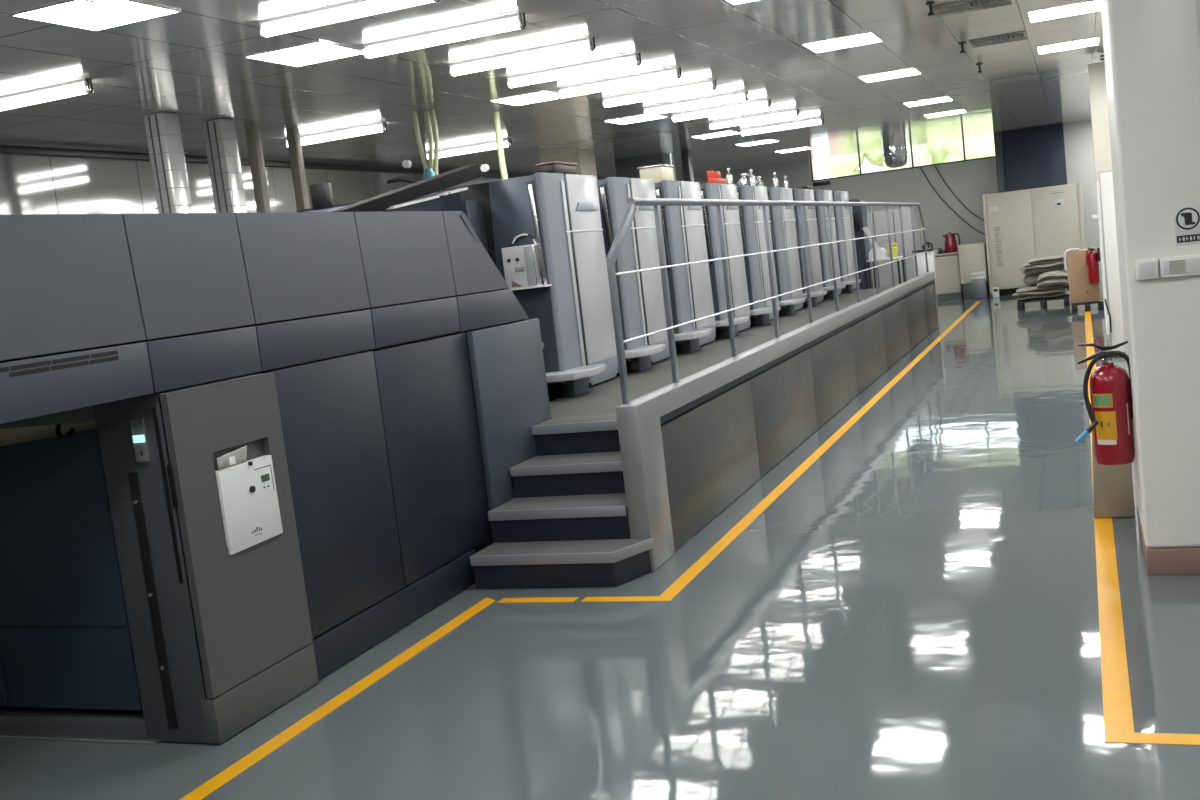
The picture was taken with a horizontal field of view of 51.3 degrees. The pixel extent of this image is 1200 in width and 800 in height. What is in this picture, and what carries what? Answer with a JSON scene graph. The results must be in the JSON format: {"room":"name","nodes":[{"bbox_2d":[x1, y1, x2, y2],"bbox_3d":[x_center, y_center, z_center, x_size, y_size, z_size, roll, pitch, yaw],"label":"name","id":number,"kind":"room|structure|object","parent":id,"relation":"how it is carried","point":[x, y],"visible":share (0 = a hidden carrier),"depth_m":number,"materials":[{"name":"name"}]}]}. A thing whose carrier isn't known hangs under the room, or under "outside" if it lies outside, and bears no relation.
{"room":"print shop","nodes":[
{"label":"print shop","id":0,"kind":"room"},
{"bbox_2d":[0,154,509,214],"bbox_3d":[-4.221,-1.197,14.908,0.200,3.300,30.900,-4,7,22],"label":"wall","id":1,"kind":"structure","parent":0,"point":[29,184],"depth_m":12.96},
{"bbox_2d":[0,145,602,179],"bbox_3d":[-4.293,-2.800,14.686,0.050,0.070,30.900,-4,7,22],"label":"trim","id":2,"kind":"structure","parent":1,"relation":"attached to","point":[4,149],"depth_m":13.92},
{"bbox_2d":[387,177,418,189],"bbox_3d":[-1.508,-1.741,10.346,0.460,0.237,0.250,-4,7,22],"label":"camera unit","id":3,"kind":"object","parent":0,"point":[396,179],"visible":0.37,"depth_m":10.29,"materials":[{"name":"black plastic"}]},
{"bbox_2d":[540,151,596,178],"bbox_3d":[-0.313,-2.156,19.455,0.650,3.300,0.650,-4,7,22],"label":"wall pillar","id":4,"kind":"structure","parent":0,"point":[586,163],"depth_m":19.01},
{"bbox_2d":[0,282,1199,799],"bbox_3d":[1.638,0.089,12.859,12.400,0.150,31.300,-4,7,22],"label":"floor","id":5,"kind":"structure","parent":0,"point":[915,615],"depth_m":4.87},
{"bbox_2d":[144,112,193,212],"bbox_3d":[-3.589,-0.838,10.932,0.228,3.288,0.230,-4,7,22],"label":"duct","id":6,"kind":"object","parent":5,"relation":"on","point":[163,131],"visible":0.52,"depth_m":10.71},
{"bbox_2d":[203,118,248,212],"bbox_3d":[-3.324,-0.951,11.678,0.228,3.288,0.230,-4,7,22],"label":"duct","id":7,"kind":"object","parent":5,"relation":"on","point":[220,136],"visible":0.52,"depth_m":11.46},
{"bbox_2d":[244,123,270,212],"bbox_3d":[-3.146,-1.021,12.142,0.100,3.294,0.100,-4,7,22],"label":"pole","id":8,"kind":"object","parent":5,"relation":"on","point":[252,131],"visible":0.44,"depth_m":11.97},
{"bbox_2d":[0,211,550,744],"bbox_3d":[-2.537,0.276,5.878,2.945,1.961,4.785,-4,7,22],"label":"press","id":9,"kind":"object","parent":5,"relation":"on","point":[240,453],"depth_m":4.88,"materials":[{"name":"metal"}]},
{"bbox_2d":[286,127,309,210],"bbox_3d":[-2.916,-1.119,12.796,0.100,3.294,0.100,-4,7,22],"label":"pole","id":10,"kind":"object","parent":5,"relation":"on","point":[293,134],"visible":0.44,"depth_m":12.62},
{"bbox_2d":[180,597,495,799],"bbox_3d":[-1.680,1.454,3.292,0.080,0.002,6.475,-4,7,22],"label":"tape","id":11,"kind":"object","parent":5,"relation":"on","point":[211,785],"visible":1,"depth_m":4.88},
{"bbox_2d":[307,164,488,510],"bbox_3d":[-1.736,-0.286,8.228,1.585,2.371,1.853,-4,7,22],"label":"housing","id":12,"kind":"object","parent":5,"relation":"on","point":[421,195],"visible":0.16,"depth_m":8.00,"materials":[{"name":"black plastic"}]},
{"bbox_2d":[310,183,333,209],"bbox_3d":[-1.965,-1.332,8.902,0.130,0.410,0.080,-4,7,22],"label":"control box","id":13,"kind":"object","parent":12,"relation":"on","point":[321,194],"visible":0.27,"depth_m":8.85,"materials":[{"name":"black plastic"}]},
{"bbox_2d":[297,172,618,401],"bbox_3d":[-0.949,-0.445,9.383,2.220,2.252,1.385,-4,7,22],"label":"printing press unit","id":14,"kind":"object","parent":5,"relation":"on","point":[561,212],"visible":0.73,"depth_m":8.75,"materials":[{"name":"grey metal"}]},
{"bbox_2d":[501,234,551,290],"bbox_3d":[-0.514,-0.955,8.596,0.306,0.379,0.115,-4,7,22],"label":"box","id":15,"kind":"object","parent":14,"relation":"attached to","point":[522,265],"visible":0.94,"depth_m":8.57,"materials":[{"name":"silver metal"}]},
{"bbox_2d":[511,284,551,290],"bbox_3d":[-0.485,-0.774,8.613,0.290,0.012,0.115,-4,7,22],"label":"tray","id":16,"kind":"object","parent":14,"relation":"attached to","point":[513,286],"depth_m":8.58,"materials":[{"name":"white plastic"}]},
{"bbox_2d":[536,161,577,174],"bbox_3d":[-0.307,-1.671,9.069,0.150,0.088,0.440,-4,7,22],"label":"box","id":17,"kind":"object","parent":14,"relation":"on","point":[548,167],"visible":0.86,"depth_m":8.91,"materials":[{"name":"black plastic"}]},
{"bbox_2d":[497,597,578,602],"bbox_3d":[-0.303,0.980,6.129,0.410,0.002,0.080,-4,7,22],"label":"tape","id":18,"kind":"object","parent":5,"relation":"on","point":[533,599],"visible":1,"depth_m":6.13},
{"bbox_2d":[470,451,653,588],"bbox_3d":[-0.092,0.623,6.724,0.914,0.524,0.967,-4,7,22],"label":"stairs","id":19,"kind":"structure","parent":5,"relation":"on","point":[566,523],"depth_m":6.51,"materials":[{"name":"metal"}]},
{"bbox_2d":[597,177,669,377],"bbox_3d":[-0.453,-0.645,10.677,2.220,2.252,1.385,-4,7,22],"label":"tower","id":20,"kind":"object","parent":5,"relation":"on","point":[641,299],"visible":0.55,"depth_m":10.18,"materials":[{"name":"grey metal"}]},
{"bbox_2d":[655,180,715,354],"bbox_3d":[0.043,-0.846,11.970,2.220,2.252,1.385,-4,7,22],"label":"printing press unit","id":21,"kind":"object","parent":5,"relation":"on","point":[691,298],"visible":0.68,"depth_m":11.49,"materials":[{"name":"grey metal"}]},
{"bbox_2d":[637,153,674,182],"bbox_3d":[0.522,-2.132,11.568,0.240,0.287,0.380,-4,7,22],"label":"equipment box","id":22,"kind":"object","parent":21,"relation":"on","point":[661,172],"visible":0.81,"depth_m":11.42,"materials":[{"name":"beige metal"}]},
{"bbox_2d":[681,150,693,181],"bbox_3d":[1.637,-2.584,21.265,0.120,3.300,0.200,-4,7,22],"label":"trim","id":23,"kind":"structure","parent":5,"relation":"on","point":[686,157],"depth_m":21.03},
{"bbox_2d":[700,183,750,341],"bbox_3d":[0.540,-1.047,13.264,2.220,2.252,1.385,-4,7,22],"label":"printing press unit","id":24,"kind":"object","parent":5,"relation":"on","point":[731,219],"visible":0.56,"depth_m":12.75,"materials":[{"name":"grey metal"}]},
{"bbox_2d":[707,171,727,183],"bbox_3d":[1.218,-2.295,12.921,0.060,0.130,0.560,-4,7,22],"label":"box","id":25,"kind":"object","parent":24,"relation":"on","point":[713,176],"visible":0.93,"depth_m":12.78,"materials":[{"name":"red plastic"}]},
{"bbox_2d":[531,271,938,570],"bbox_3d":[2.126,-0.511,13.120,1.305,0.859,14.100,-4,7,22],"label":"platform","id":26,"kind":"object","parent":5,"relation":"on","point":[691,446],"visible":0.94,"depth_m":8.42,"materials":[{"name":"metal"}]},
{"bbox_2d":[606,198,928,403],"bbox_3d":[2.541,-1.505,12.850,0.044,1.065,13.960,-4,7,22],"label":"handrail","id":27,"kind":"object","parent":26,"relation":"on","point":[623,229],"visible":1,"depth_m":8.44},
{"bbox_2d":[737,185,779,328],"bbox_3d":[1.036,-1.247,14.558,2.220,2.252,1.385,-4,7,22],"label":"printing press unit","id":28,"kind":"object","parent":5,"relation":"on","point":[751,217],"visible":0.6,"depth_m":13.98,"materials":[{"name":"grey metal"}]},
{"bbox_2d":[581,301,980,601],"bbox_3d":[3.666,-0.481,15.172,0.455,0.002,20.025,-4,7,22],"label":"tape","id":29,"kind":"object","parent":5,"relation":"on","point":[698,566],"visible":1,"depth_m":7.63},
{"bbox_2d":[767,187,805,316],"bbox_3d":[1.532,-1.448,15.851,2.220,2.252,1.385,-4,7,22],"label":"printing press unit","id":30,"kind":"object","parent":5,"relation":"on","point":[782,218],"visible":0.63,"depth_m":15.34,"materials":[{"name":"grey metal"}]},
{"bbox_2d":[792,188,826,308],"bbox_3d":[2.029,-1.649,17.145,2.220,2.252,1.385,-4,7,22],"label":"printing press unit","id":31,"kind":"object","parent":5,"relation":"on","point":[818,292],"visible":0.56,"depth_m":16.73,"materials":[{"name":"grey metal"}]},
{"bbox_2d":[814,190,844,300],"bbox_3d":[2.525,-1.849,18.439,2.220,2.252,1.385,-4,7,22],"label":"printing press unit","id":32,"kind":"object","parent":5,"relation":"on","point":[819,195],"visible":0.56,"depth_m":17.86,"materials":[{"name":"grey metal"}]},
{"bbox_2d":[832,191,860,294],"bbox_3d":[3.021,-2.050,19.732,2.220,2.252,1.385,-4,7,22],"label":"printing press unit","id":33,"kind":"object","parent":5,"relation":"on","point":[841,213],"visible":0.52,"depth_m":19.22,"materials":[{"name":"grey metal"}]},
{"bbox_2d":[849,199,873,289],"bbox_3d":[4.174,-2.248,20.831,0.580,2.137,0.700,-4,7,22],"label":"console","id":34,"kind":"object","parent":5,"relation":"on","point":[859,212],"visible":0.23,"depth_m":20.58,"materials":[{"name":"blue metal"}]},
{"bbox_2d":[866,256,905,287],"bbox_3d":[4.775,-1.786,20.672,0.550,1.123,0.600,-4,7,22],"label":"side table","id":35,"kind":"object","parent":5,"relation":"on","point":[897,257],"visible":0.51,"depth_m":20.46,"materials":[{"name":"white plastic"}]},
{"bbox_2d":[868,248,886,259],"bbox_3d":[4.571,-2.414,20.572,0.270,0.183,0.250,-4,7,22],"label":"tissue box","id":36,"kind":"object","parent":35,"relation":"on","point":[881,253],"visible":0.9,"depth_m":20.45,"materials":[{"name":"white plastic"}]},
{"bbox_2d":[867,207,921,287],"bbox_3d":[4.724,-2.432,22.805,2.180,1.910,1.010,-4,7,22],"label":"cabinet","id":37,"kind":"object","parent":5,"relation":"on","point":[879,217],"visible":0.12,"depth_m":22.06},
{"bbox_2d":[912,248,936,292],"bbox_3d":[5.517,-1.950,21.120,0.340,1.178,0.340,-4,7,22],"label":"waste bin","id":38,"kind":"object","parent":5,"relation":"on","point":[921,260],"visible":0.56,"depth_m":20.95,"materials":[{"name":"white plastic"}]},
{"bbox_2d":[935,252,962,299],"bbox_3d":[6.645,-2.554,26.421,2.010,0.951,0.630,-4,7,22],"label":"cabinet","id":39,"kind":"object","parent":5,"relation":"on","point":[947,267],"depth_m":25.90,"materials":[{"name":"metal"}]},
{"bbox_2d":[942,232,959,252],"bbox_3d":[7.287,-3.274,25.965,0.271,0.420,0.287,-10,7,-27],"label":"kettle","id":40,"kind":"object","parent":39,"relation":"on","point":[950,245],"visible":0.91,"depth_m":25.88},
{"bbox_2d":[958,242,988,297],"bbox_3d":[7.688,-2.669,25.686,0.520,1.095,0.515,-4,7,22],"label":"base cabinet","id":41,"kind":"object","parent":5,"relation":"on","point":[972,256],"visible":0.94,"depth_m":25.46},
{"bbox_2d":[971,278,986,298],"bbox_3d":[7.639,-2.246,25.184,0.260,0.385,0.140,-4,7,22],"label":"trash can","id":42,"kind":"object","parent":5,"relation":"on","point":[978,285],"visible":1,"depth_m":25.12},
{"bbox_2d":[982,183,1086,294],"bbox_3d":[8.794,-3.228,25.221,1.870,2.045,0.830,-4,7,22],"label":"tall cabinet","id":43,"kind":"object","parent":5,"relation":"on","point":[1021,226],"visible":0.89,"depth_m":24.89,"materials":[{"name":"metal"}]},
{"bbox_2d":[1017,295,1069,309],"bbox_3d":[7.527,-1.666,21.204,0.810,0.133,1.000,-4,7,22],"label":"pallet","id":44,"kind":"object","parent":5,"relation":"on","point":[1043,301],"visible":0.79,"depth_m":20.81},
{"bbox_2d":[1017,290,1069,299],"bbox_3d":[7.528,-1.775,21.187,0.882,0.094,0.802,-4,7,22],"label":"sack","id":45,"kind":"object","parent":44,"relation":"on","point":[1066,292],"visible":0.63,"depth_m":20.88,"materials":[{"name":"grey fabric"}]},
{"bbox_2d":[1012,288,1066,295],"bbox_3d":[7.451,-1.831,21.165,0.875,0.100,0.786,-4,7,22],"label":"sack","id":46,"kind":"object","parent":45,"relation":"on","point":[1059,290],"visible":0.83,"depth_m":20.89,"materials":[{"name":"grey fabric"}]},
{"bbox_2d":[1016,285,1066,292],"bbox_3d":[7.476,-1.905,21.187,0.827,0.105,0.764,-4,7,22],"label":"sack","id":47,"kind":"object","parent":46,"relation":"on","point":[1050,287],"visible":0.74,"depth_m":20.90,"materials":[{"name":"grey fabric"}]},
{"bbox_2d":[1023,269,1065,285],"bbox_3d":[7.610,-2.094,21.344,0.767,0.257,0.606,-4,7,22],"label":"sack","id":48,"kind":"object","parent":47,"relation":"on","point":[1029,279],"visible":0.29,"depth_m":21.18,"materials":[{"name":"grey fabric"}]},
{"bbox_2d":[1023,265,1063,273],"bbox_3d":[7.569,-2.223,21.210,0.771,0.117,0.705,-4,7,22],"label":"sack","id":49,"kind":"object","parent":48,"relation":"on","point":[1034,271],"visible":0.63,"depth_m":20.95,"materials":[{"name":"grey fabric"}]},
{"bbox_2d":[1019,261,1066,270],"bbox_3d":[7.544,-2.280,21.157,0.846,0.113,0.724,-4,7,22],"label":"sack","id":50,"kind":"object","parent":49,"relation":"on","point":[1062,262],"visible":0.67,"depth_m":20.89,"materials":[{"name":"grey fabric"}]},
{"bbox_2d":[1022,257,1066,266],"bbox_3d":[7.574,-2.345,21.189,0.817,0.103,0.708,-4,7,22],"label":"sack","id":51,"kind":"object","parent":50,"relation":"on","point":[1062,259],"visible":0.6,"depth_m":20.92,"materials":[{"name":"grey fabric"}]},
{"bbox_2d":[1028,254,1066,262],"bbox_3d":[7.587,-2.394,21.123,0.660,0.095,0.680,-4,7,22],"label":"sack","id":52,"kind":"object","parent":51,"relation":"on","point":[1059,256],"visible":0.84,"depth_m":20.90,"materials":[{"name":"grey fabric"}]},
{"bbox_2d":[1036,278,1068,287],"bbox_3d":[7.601,-1.990,20.974,0.520,0.162,0.740,-4,7,22],"label":"sack","id":53,"kind":"object","parent":47,"relation":"on","point":[1051,281],"visible":0.8,"depth_m":20.69,"materials":[{"name":"grey fabric"}]},
{"bbox_2d":[1038,270,1067,280],"bbox_3d":[7.598,-2.098,20.959,0.520,0.161,0.721,-4,7,22],"label":"sack","id":54,"kind":"object","parent":53,"relation":"on","point":[1055,274],"visible":0.9,"depth_m":20.69,"materials":[{"name":"grey fabric"}]},
{"bbox_2d":[1071,297,1103,312],"bbox_3d":[7.578,-1.477,19.428,0.460,0.133,0.900,-4,7,22],"label":"pallet","id":55,"kind":"object","parent":5,"relation":"on","point":[1100,303],"visible":0.71,"depth_m":19.02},
{"bbox_2d":[1067,248,1100,303],"bbox_3d":[7.498,-1.934,19.386,0.435,0.793,0.704,-4,7,22],"label":"carton","id":56,"kind":"object","parent":55,"relation":"on","point":[1081,290],"visible":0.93,"depth_m":19.08,"materials":[{"name":"cardboard"}]},
{"bbox_2d":[1097,170,1124,356],"bbox_3d":[5.632,-1.456,13.026,0.700,1.920,0.518,-4,7,22],"label":"locker","id":57,"kind":"object","parent":5,"relation":"on","point":[1105,178],"visible":0.23,"depth_m":12.89,"materials":[{"name":"paint"}]},
{"bbox_2d":[1096,181,1111,334],"bbox_3d":[5.190,-1.460,12.882,0.061,1.580,0.063,-4,7,22],"label":"drain pipe","id":58,"kind":"object","parent":57,"relation":"attached to","point":[1107,317],"visible":1,"depth_m":12.90,"materials":[{"name":"white plastic"}]},
{"bbox_2d":[1091,423,1134,517],"bbox_3d":[2.674,0.248,6.566,0.195,0.657,0.442,-4,7,22],"label":"box","id":59,"kind":"object","parent":5,"relation":"on","point":[1113,494],"visible":0.34,"depth_m":6.39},
{"bbox_2d":[1084,306,1199,744],"bbox_3d":[5.682,-0.313,11.494,2.240,0.002,17.640,-4,7,22],"label":"floor marking line","id":60,"kind":"object","parent":5,"relation":"on","point":[1117,707],"visible":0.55,"depth_m":4.52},
{"bbox_2d":[0,0,1199,178],"bbox_3d":[1.248,-3.321,12.507,12.400,0.150,31.350,-4,7,22],"label":"ceiling","id":61,"kind":"structure","parent":0,"point":[190,63],"depth_m":11.24,"materials":[{"name":"metal"}]},
{"bbox_2d":[0,78,93,110],"bbox_3d":[-4.160,-2.176,9.051,1.242,0.106,0.072,-4,7,22],"label":"light","id":62,"kind":"object","parent":61,"relation":"attached to","point":[87,87],"visible":1,"depth_m":8.95,"materials":[{"name":"white"}]},
{"bbox_2d":[10,0,180,30],"bbox_3d":[-2.797,-2.155,6.962,0.624,0.010,0.644,-4,7,22],"label":"recessed light","id":63,"kind":"object","parent":61,"relation":"in","point":[98,15],"visible":1,"depth_m":6.95,"materials":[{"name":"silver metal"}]},
{"bbox_2d":[243,40,363,66],"bbox_3d":[-2.071,-2.449,8.856,0.624,0.010,0.644,-4,7,22],"label":"recessed light","id":64,"kind":"object","parent":61,"relation":"in","point":[319,51],"visible":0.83,"depth_m":8.82,"materials":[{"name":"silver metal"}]},
{"bbox_2d":[285,122,386,147],"bbox_3d":[-2.786,-2.793,13.190,1.242,0.106,0.072,-4,7,22],"label":"light","id":65,"kind":"object","parent":61,"relation":"attached to","point":[383,128],"visible":0.77,"depth_m":13.13,"materials":[{"name":"white"}]},
{"bbox_2d":[258,0,440,38],"bbox_3d":[-1.496,-2.312,7.445,1.242,0.106,0.072,-4,7,22],"label":"light","id":66,"kind":"object","parent":61,"relation":"attached to","point":[266,31],"visible":1,"depth_m":7.47,"materials":[{"name":"white"}]},
{"bbox_2d":[402,109,438,178],"bbox_3d":[-1.746,-2.268,12.384,0.382,1.192,0.198,-10,7,-27],"label":"pipes","id":67,"kind":"object","parent":61,"relation":"hanging from","point":[430,169],"visible":0.58,"depth_m":12.38,"materials":[{"name":"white plastic"}]},
{"bbox_2d":[362,13,525,59],"bbox_3d":[-1.071,-2.484,8.553,1.242,0.106,0.072,-4,7,22],"label":"light","id":68,"kind":"object","parent":61,"relation":"attached to","point":[369,53],"visible":1,"depth_m":8.53,"materials":[{"name":"white"}]},
{"bbox_2d":[425,139,511,159],"bbox_3d":[-1.709,-3.260,16.276,1.242,0.106,0.072,-4,7,22],"label":"light","id":69,"kind":"object","parent":61,"relation":"attached to","point":[509,143],"visible":0.85,"depth_m":16.24,"materials":[{"name":"white"}]},
{"bbox_2d":[480,111,507,179],"bbox_3d":[-1.114,-2.528,13.177,0.317,0.995,0.099,-8,6,-12],"label":"pipe","id":70,"kind":"object","parent":61,"relation":"hanging from","point":[496,116],"visible":0.7,"depth_m":13.16,"materials":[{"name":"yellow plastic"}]},
{"bbox_2d":[448,37,595,76],"bbox_3d":[-0.613,-2.669,9.745,1.242,0.106,0.072,-4,7,22],"label":"light","id":71,"kind":"object","parent":61,"relation":"attached to","point":[590,46],"visible":1,"depth_m":9.72,"materials":[{"name":"white"}]},
{"bbox_2d":[489,90,557,105],"bbox_3d":[-0.688,-3.008,12.460,0.624,0.010,0.644,-4,7,22],"label":"recessed light","id":72,"kind":"object","parent":61,"relation":"in","point":[545,95],"visible":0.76,"depth_m":12.41,"materials":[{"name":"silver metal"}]},
{"bbox_2d":[506,53,640,88],"bbox_3d":[-0.231,-2.824,10.743,1.242,0.106,0.072,-4,7,22],"label":"light","id":73,"kind":"object","parent":61,"relation":"attached to","point":[636,61],"visible":1,"depth_m":10.71,"materials":[{"name":"white"}]},
{"bbox_2d":[557,67,681,98],"bbox_3d":[0.177,-2.989,11.806,1.242,0.106,0.072,-4,7,22],"label":"light","id":74,"kind":"object","parent":61,"relation":"attached to","point":[674,75],"visible":1,"depth_m":11.78,"materials":[{"name":"white"}]},
{"bbox_2d":[604,114,667,124],"bbox_3d":[0.446,-3.466,15.416,0.624,0.010,0.644,-4,7,22],"label":"recessed light","id":75,"kind":"object","parent":61,"relation":"in","point":[638,118],"visible":0.83,"depth_m":15.41,"materials":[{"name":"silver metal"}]},
{"bbox_2d":[602,79,716,107],"bbox_3d":[0.610,-3.163,12.933,1.242,0.106,0.072,-4,7,22],"label":"light","id":76,"kind":"object","parent":61,"relation":"attached to","point":[707,87],"visible":1,"depth_m":12.91,"materials":[{"name":"white"}]},
{"bbox_2d":[643,91,748,116],"bbox_3d":[1.081,-3.354,14.162,1.242,0.106,0.072,-4,7,22],"label":"light","id":77,"kind":"object","parent":61,"relation":"attached to","point":[739,97],"visible":1,"depth_m":14.13,"materials":[{"name":"white"}]},
{"bbox_2d":[691,130,739,138],"bbox_3d":[1.758,-3.997,18.835,0.624,0.010,0.644,-4,7,22],"label":"recessed light","id":78,"kind":"object","parent":61,"relation":"in","point":[730,132],"visible":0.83,"depth_m":18.80,"materials":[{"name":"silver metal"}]},
{"bbox_2d":[672,99,770,122],"bbox_3d":[1.471,-3.512,15.179,1.242,0.106,0.072,-4,7,22],"label":"light","id":79,"kind":"object","parent":61,"relation":"attached to","point":[768,103],"visible":1,"depth_m":15.15,"materials":[{"name":"white"}]},
{"bbox_2d":[725,0,757,4],"bbox_3d":[1.117,-2.778,8.448,0.624,0.010,0.644,-4,7,22],"label":"recessed light","id":80,"kind":"object","parent":61,"relation":"in","point":[733,2],"visible":1,"depth_m":8.77,"materials":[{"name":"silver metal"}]},
{"bbox_2d":[727,0,754,3],"bbox_3d":[1.117,-2.778,8.448,0.600,0.007,0.620,-4,7,22],"label":"diffuser","id":81,"kind":"object","parent":80,"relation":"attached to","point":[729,1],"depth_m":8.77,"materials":[{"name":"white"}]},
{"bbox_2d":[708,109,799,129],"bbox_3d":[2.056,-3.748,16.703,1.242,0.106,0.072,-4,7,22],"label":"light","id":82,"kind":"object","parent":61,"relation":"attached to","point":[791,114],"visible":1,"depth_m":16.68,"materials":[{"name":"white"}]},
{"bbox_2d":[735,139,778,146],"bbox_3d":[2.680,-4.369,21.238,0.624,0.010,0.644,-4,7,22],"label":"recessed light","id":83,"kind":"object","parent":61,"relation":"in","point":[768,140],"visible":1,"depth_m":21.19,"materials":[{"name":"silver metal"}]},
{"bbox_2d":[738,140,777,145],"bbox_3d":[2.680,-4.370,21.238,0.600,0.007,0.620,-4,7,22],"label":"diffuser","id":84,"kind":"object","parent":83,"relation":"attached to","point":[762,141],"depth_m":21.21,"materials":[{"name":"white"}]},
{"bbox_2d":[740,117,823,135],"bbox_3d":[2.659,-3.992,18.274,1.242,0.106,0.072,-4,7,22],"label":"light","id":85,"kind":"object","parent":61,"relation":"attached to","point":[817,122],"visible":1,"depth_m":18.25,"materials":[{"name":"white"}]},
{"bbox_2d":[801,31,882,52],"bbox_3d":[2.181,-3.208,11.220,0.624,0.010,0.644,-4,7,22],"label":"recessed light","id":86,"kind":"object","parent":61,"relation":"in","point":[871,37],"visible":1,"depth_m":11.19,"materials":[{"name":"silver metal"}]},
{"bbox_2d":[858,67,921,82],"bbox_3d":[3.251,-3.640,14.010,0.624,0.010,0.644,-4,7,22],"label":"recessed light","id":87,"kind":"object","parent":61,"relation":"in","point":[909,71],"visible":1,"depth_m":13.98,"materials":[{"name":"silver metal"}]},
{"bbox_2d":[882,142,908,167],"bbox_3d":[6.052,-5.000,25.582,0.540,0.489,0.540,-4,7,22],"label":"air duct","id":88,"kind":"object","parent":61,"relation":"hanging from","point":[895,155],"visible":1,"depth_m":25.38,"materials":[{"name":"silver metal"}]},
{"bbox_2d":[903,96,952,106],"bbox_3d":[4.609,-4.189,17.549,0.624,0.010,0.644,-4,7,22],"label":"recessed light","id":89,"kind":"object","parent":61,"relation":"in","point":[946,98],"visible":1,"depth_m":17.51,"materials":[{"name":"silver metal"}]},
{"bbox_2d":[923,109,966,117],"bbox_3d":[5.478,-4.540,19.813,0.624,0.010,0.644,-4,7,22],"label":"recessed light","id":90,"kind":"object","parent":61,"relation":"in","point":[959,110],"visible":1,"depth_m":19.77,"materials":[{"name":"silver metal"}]},
{"bbox_2d":[932,0,1011,16],"bbox_3d":[2.983,-3.173,10.052,0.600,0.010,0.600,-4,7,22],"label":"ceiling vent","id":91,"kind":"object","parent":61,"relation":"in","point":[962,6],"visible":0.98,"depth_m":10.07,"materials":[{"name":"metal"}]},
{"bbox_2d":[969,31,1027,47],"bbox_3d":[3.890,-3.515,12.194,0.520,0.010,0.600,-4,7,22],"label":"ceiling vent","id":92,"kind":"object","parent":61,"relation":"in","point":[1021,35],"visible":1,"depth_m":12.15,"materials":[{"name":"metal"}]},
{"bbox_2d":[1027,0,1100,22],"bbox_3d":[4.062,-3.393,10.902,0.624,0.010,0.644,-4,7,22],"label":"recessed light","id":93,"kind":"object","parent":61,"relation":"in","point":[1093,5],"visible":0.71,"depth_m":10.88,"materials":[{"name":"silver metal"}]},
{"bbox_2d":[1036,36,1099,53],"bbox_3d":[4.966,-3.759,13.258,0.624,0.010,0.644,-4,7,22],"label":"recessed light","id":94,"kind":"object","parent":61,"relation":"in","point":[1092,41],"visible":1,"depth_m":13.22,"materials":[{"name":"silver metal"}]},
{"bbox_2d":[615,153,676,180],"bbox_3d":[0.960,-2.563,21.799,0.850,3.300,0.700,-4,7,22],"label":"wall","id":95,"kind":"structure","parent":0,"point":[627,168],"depth_m":21.35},
{"bbox_2d":[676,120,1101,294],"bbox_3d":[6.951,-3.843,27.040,12.000,3.300,0.200,-4,7,22],"label":"wall","id":96,"kind":"structure","parent":0,"point":[968,180],"depth_m":26.70,"materials":[{"name":"grey paint"}]},
{"bbox_2d":[810,135,994,181],"bbox_3d":[6.543,-5.213,26.973,4.020,0.485,0.060,-4,7,22],"label":"window","id":97,"kind":"structure","parent":96,"relation":"in","point":[977,148],"depth_m":26.88,"materials":[{"name":"clear glass"}]},
{"bbox_2d":[920,168,984,234],"bbox_3d":[7.709,-4.156,26.571,1.617,1.767,0.025,-4,7,22],"label":"cable","id":98,"kind":"object","parent":96,"relation":"attached to","point":[920,168],"visible":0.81,"depth_m":26.67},
{"bbox_2d":[993,123,1066,192],"bbox_3d":[8.964,-3.943,25.798,1.340,3.291,0.440,-4,7,22],"label":"panel","id":99,"kind":"object","parent":96,"relation":"attached to","point":[1032,157],"visible":0.46,"depth_m":25.48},
{"bbox_2d":[1086,248,1099,283],"bbox_3d":[7.460,-2.041,18.899,0.202,0.554,0.200,-4,7,22],"label":"fire extinguisher","id":100,"kind":"object","parent":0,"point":[1092,258],"visible":1,"depth_m":18.85,"materials":[{"name":"red metal"}]},
{"bbox_2d":[1087,61,1111,338],"bbox_3d":[7.125,-2.431,14.395,2.600,3.220,0.350,-4,7,22],"label":"wall pier","id":101,"kind":"object","parent":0,"point":[1098,104],"visible":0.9,"depth_m":14.57,"materials":[{"name":"beige paint"}]},
{"bbox_2d":[1100,0,1199,547],"bbox_3d":[2.500,-1.020,5.614,0.341,3.185,1.060,-4,7,22],"label":"wall column","id":102,"kind":"structure","parent":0,"point":[1152,47],"depth_m":5.18,"materials":[{"name":"paint"}]},
{"bbox_2d":[1075,340,1134,464],"bbox_3d":[2.297,0.016,5.728,0.294,0.561,0.176,-6,6,4],"label":"fire extinguisher","id":103,"kind":"object","parent":102,"relation":"attached to","point":[1110,411],"visible":0.92,"depth_m":5.67,"materials":[{"name":"red metal"}]},
{"bbox_2d":[1135,254,1199,279],"bbox_3d":[2.367,-0.549,5.140,0.301,0.082,0.044,-4,7,22],"label":"switch trunking","id":104,"kind":"object","parent":102,"relation":"attached to","point":[1185,265],"visible":1,"depth_m":5.13,"materials":[{"name":"paint"}]},
{"bbox_2d":[1136,501,1199,574],"bbox_3d":[2.689,0.610,5.788,0.333,0.115,1.052,-4,7,22],"label":"baseboard","id":105,"kind":"structure","parent":102,"relation":"attached to","point":[1174,560],"depth_m":5.33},
{"bbox_2d":[1174,204,1199,245],"bbox_3d":[2.411,-0.717,5.119,0.104,0.160,0.005,-4,7,22],"label":"sign","id":106,"kind":"object","parent":102,"relation":"attached to","point":[1187,218],"visible":1,"depth_m":5.12,"materials":[{"name":"white plastic"}]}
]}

